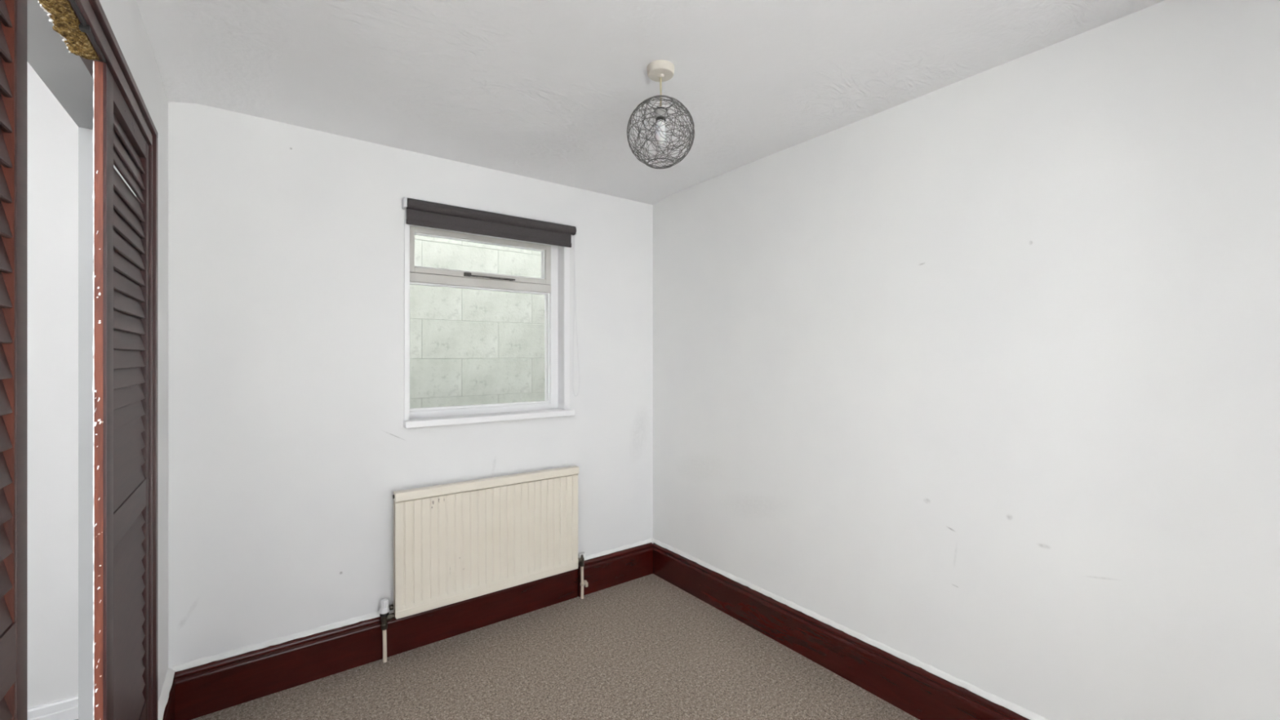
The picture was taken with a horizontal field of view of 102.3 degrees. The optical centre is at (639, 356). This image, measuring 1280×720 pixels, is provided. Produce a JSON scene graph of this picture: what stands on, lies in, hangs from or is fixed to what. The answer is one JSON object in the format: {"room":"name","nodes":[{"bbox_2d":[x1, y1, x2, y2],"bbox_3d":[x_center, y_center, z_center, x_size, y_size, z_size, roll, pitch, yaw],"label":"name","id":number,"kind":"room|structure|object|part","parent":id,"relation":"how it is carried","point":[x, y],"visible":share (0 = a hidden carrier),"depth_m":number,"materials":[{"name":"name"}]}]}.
{"room":"empty bedroom","nodes":[
{"label":"empty bedroom","id":0,"kind":"room"},
{"bbox_2d":[26,61,78,708],"bbox_3d":[-2.469,0.082,1.853,0.946,2.820,0.120,0,0,-37],"label":"wall","id":1,"kind":"structure","parent":0,"point":[52,135],"depth_m":1.95,"materials":[{"name":"white paint"}]},
{"bbox_2d":[26,695,78,719],"bbox_3d":[-2.427,1.351,1.797,0.946,0.082,0.020,0,0,-37],"label":"baseboard","id":2,"kind":"structure","parent":1,"relation":"attached to","point":[67,708],"depth_m":1.95,"materials":[{"name":"white paint"}]},
{"bbox_2d":[26,0,168,719],"bbox_3d":[-0.509,0.082,0.120,0.135,2.820,5.000,0,0,-37],"label":"wall","id":3,"kind":"structure","parent":0,"point":[64,73],"depth_m":1.47,"materials":[{"name":"white paint"}]},
{"bbox_2d":[0,0,26,719],"bbox_3d":[-0.687,0.382,0.477,0.022,2.005,0.582,0,0,-37],"label":"door","id":4,"kind":"structure","parent":3,"relation":"in","point":[13,13],"depth_m":0.68,"materials":[{"name":"brown wood"}]},
{"bbox_3d":[-0.685,0.391,0.479,0.015,0.078,0.502,0,0,-37],"label":"rail","id":5,"kind":"part","parent":4,"relation":"part of","materials":[{"name":"brown wood"}]},
{"bbox_2d":[37,0,157,719],"bbox_3d":[-0.987,0.352,0.857,0.074,2.079,1.752,0,0,-37],"label":"trim","id":6,"kind":"structure","parent":3,"relation":"attached to","point":[84,26],"depth_m":1.52,"materials":[{"name":"paint"}]},
{"bbox_3d":[-0.967,-0.678,0.871,0.026,0.018,1.752,0,0,-37],"label":"moulding","id":7,"kind":"part","parent":6,"relation":"part of","materials":[{"name":"brown wood"}]},
{"bbox_3d":[-1.480,0.361,1.562,0.026,2.061,0.032,0,0,-37],"label":"moulding","id":8,"kind":"part","parent":6,"relation":"part of","materials":[{"name":"brown wood"}]},
{"bbox_2d":[92,60,148,719],"bbox_3d":[-1.296,0.382,1.297,0.023,2.005,0.544,0,0,-37],"label":"door","id":9,"kind":"structure","parent":3,"relation":"in","point":[120,347],"depth_m":1.24,"materials":[{"name":"brown wood"}]},
{"bbox_3d":[-1.305,0.391,1.314,0.015,0.078,0.426,0,0,-37],"label":"rail","id":10,"kind":"part","parent":9,"relation":"part of","materials":[{"name":"brown wood"}]},
{"bbox_3d":[-1.305,-0.597,1.314,0.015,0.049,0.426,0,0,-37],"label":"rail","id":11,"kind":"part","parent":9,"relation":"part of","materials":[{"name":"brown wood"}]},
{"bbox_3d":[-1.305,1.188,1.314,0.015,0.392,0.426,0,0,-37],"label":"rail","id":12,"kind":"part","parent":9,"relation":"part of","materials":[{"name":"brown wood"}]},
{"bbox_2d":[157,667,175,719],"bbox_3d":[-1.635,1.283,1.769,0.024,0.218,0.480,0,0,-37],"label":"baseboard","id":13,"kind":"structure","parent":3,"relation":"attached to","point":[166,704],"depth_m":1.84,"materials":[{"name":"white wood"}]},
{"bbox_2d":[168,102,653,668],"bbox_3d":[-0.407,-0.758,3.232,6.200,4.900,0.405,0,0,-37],"label":"wall","id":14,"kind":"structure","parent":0,"point":[290,447],"depth_m":2.26,"materials":[{"name":"white paint"}]},
{"bbox_2d":[172,537,653,719],"bbox_3d":[-0.844,1.283,2.637,2.306,0.218,0.030,0,0,-37],"label":"baseboard","id":15,"kind":"structure","parent":14,"relation":"attached to","point":[204,686],"depth_m":2.32,"materials":[{"name":"brown wood"}]},
{"bbox_2d":[379,465,587,662],"bbox_3d":[-0.744,1.006,2.670,1.098,0.770,0.095,0,0,-37],"label":"radiator","id":16,"kind":"object","parent":14,"relation":"attached to","point":[455,542],"visible":1,"depth_m":2.58,"materials":[{"name":"beige metal"}]},
{"bbox_3d":[-1.125,0.917,2.366,0.003,0.526,0.036,0,0,-37],"label":"panel","id":17,"kind":"part","parent":16,"relation":"part of","materials":[{"name":"beige metal"}]},
{"bbox_3d":[-0.735,0.908,2.637,0.952,0.567,0.014,0,0,-37],"label":"panel","id":18,"kind":"part","parent":16,"relation":"part of","materials":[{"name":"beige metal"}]},
{"bbox_2d":[403,209,574,428],"bbox_3d":[-0.786,-0.182,2.743,0.896,1.032,0.188,0,0,-37],"label":"window","id":19,"kind":"structure","parent":14,"relation":"in","point":[547,285],"depth_m":2.76,"materials":[{"name":"white paint"}]},
{"bbox_3d":[-0.837,-0.528,2.773,0.763,0.225,0.056,0,0,-37],"label":"fanlight sash","id":20,"kind":"part","parent":19,"relation":"part of","materials":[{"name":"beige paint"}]},
{"bbox_3d":[-0.769,0.318,2.719,0.896,0.032,0.128,0,0,-37],"label":"sill","id":21,"kind":"part","parent":19,"relation":"part of","materials":[{"name":"white paint"}]},
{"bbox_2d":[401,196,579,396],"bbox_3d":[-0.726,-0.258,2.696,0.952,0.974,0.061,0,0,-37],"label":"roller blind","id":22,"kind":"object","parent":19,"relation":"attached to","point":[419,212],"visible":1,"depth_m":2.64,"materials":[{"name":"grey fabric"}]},
{"bbox_3d":[-0.370,-0.235,2.966,0.016,0.926,0.058,0,0,32],"label":"bead chain","id":23,"kind":"part","parent":22,"relation":"part of","materials":[{"name":"white plastic"}]},
{"bbox_2d":[409,235,545,408],"bbox_3d":[-0.642,-0.608,4.017,6.240,4.600,0.125,0,0,-37],"label":"wall","id":24,"kind":"structure","parent":0,"point":[468,346],"depth_m":3.57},
{"bbox_2d":[191,573,919,719],"bbox_3d":[0.216,1.442,1.210,2.330,0.100,3.585,0,0,-37],"label":"floor","id":25,"kind":"structure","parent":0,"point":[646,647],"depth_m":2.25,"materials":[{"name":"carpet"}]},
{"bbox_2d":[136,0,1164,204],"bbox_3d":[0.216,-1.067,1.210,2.330,0.201,3.585,0,0,-37],"label":"ceiling","id":26,"kind":"structure","parent":0,"point":[549,91],"depth_m":1.77,"materials":[{"name":"paint"}]},
{"bbox_2d":[626,59,694,168],"bbox_3d":[0.072,-0.841,1.795,0.235,0.341,0.236,0,0,-37],"label":"pendant lamp","id":27,"kind":"object","parent":26,"relation":"hanging from","point":[660,70],"visible":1,"depth_m":1.77,"materials":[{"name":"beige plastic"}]},
{"bbox_3d":[0.072,-0.779,1.795,0.235,0.216,0.236,0,0,-37],"label":"lamp shade","id":28,"kind":"part","parent":27,"relation":"part of","materials":[{"name":"silver metal"}]},
{"bbox_3d":[0.072,-0.920,1.795,0.007,0.107,0.006,0,0,-37],"label":"cord","id":29,"kind":"part","parent":27,"relation":"part of","materials":[{"name":"white plastic"}]},
{"bbox_3d":[0.072,-0.782,1.795,0.036,0.082,0.036,0,0,-37],"label":"bulb","id":30,"kind":"part","parent":27,"relation":"part of","materials":[{"name":"white glass"}]},
{"bbox_2d":[653,0,1279,719],"bbox_3d":[1.200,0.142,1.940,0.120,2.500,3.585,0,0,-37],"label":"wall","id":31,"kind":"structure","parent":0,"point":[976,378],"depth_m":1.74,"materials":[{"name":"white paint"}]},
{"bbox_2d":[650,538,1048,719],"bbox_3d":[1.142,1.282,1.898,0.024,0.220,3.586,0,0,-37],"label":"baseboard","id":32,"kind":"structure","parent":31,"relation":"attached to","point":[922,691],"depth_m":2.25,"materials":[{"name":"brown wood"}]}
]}

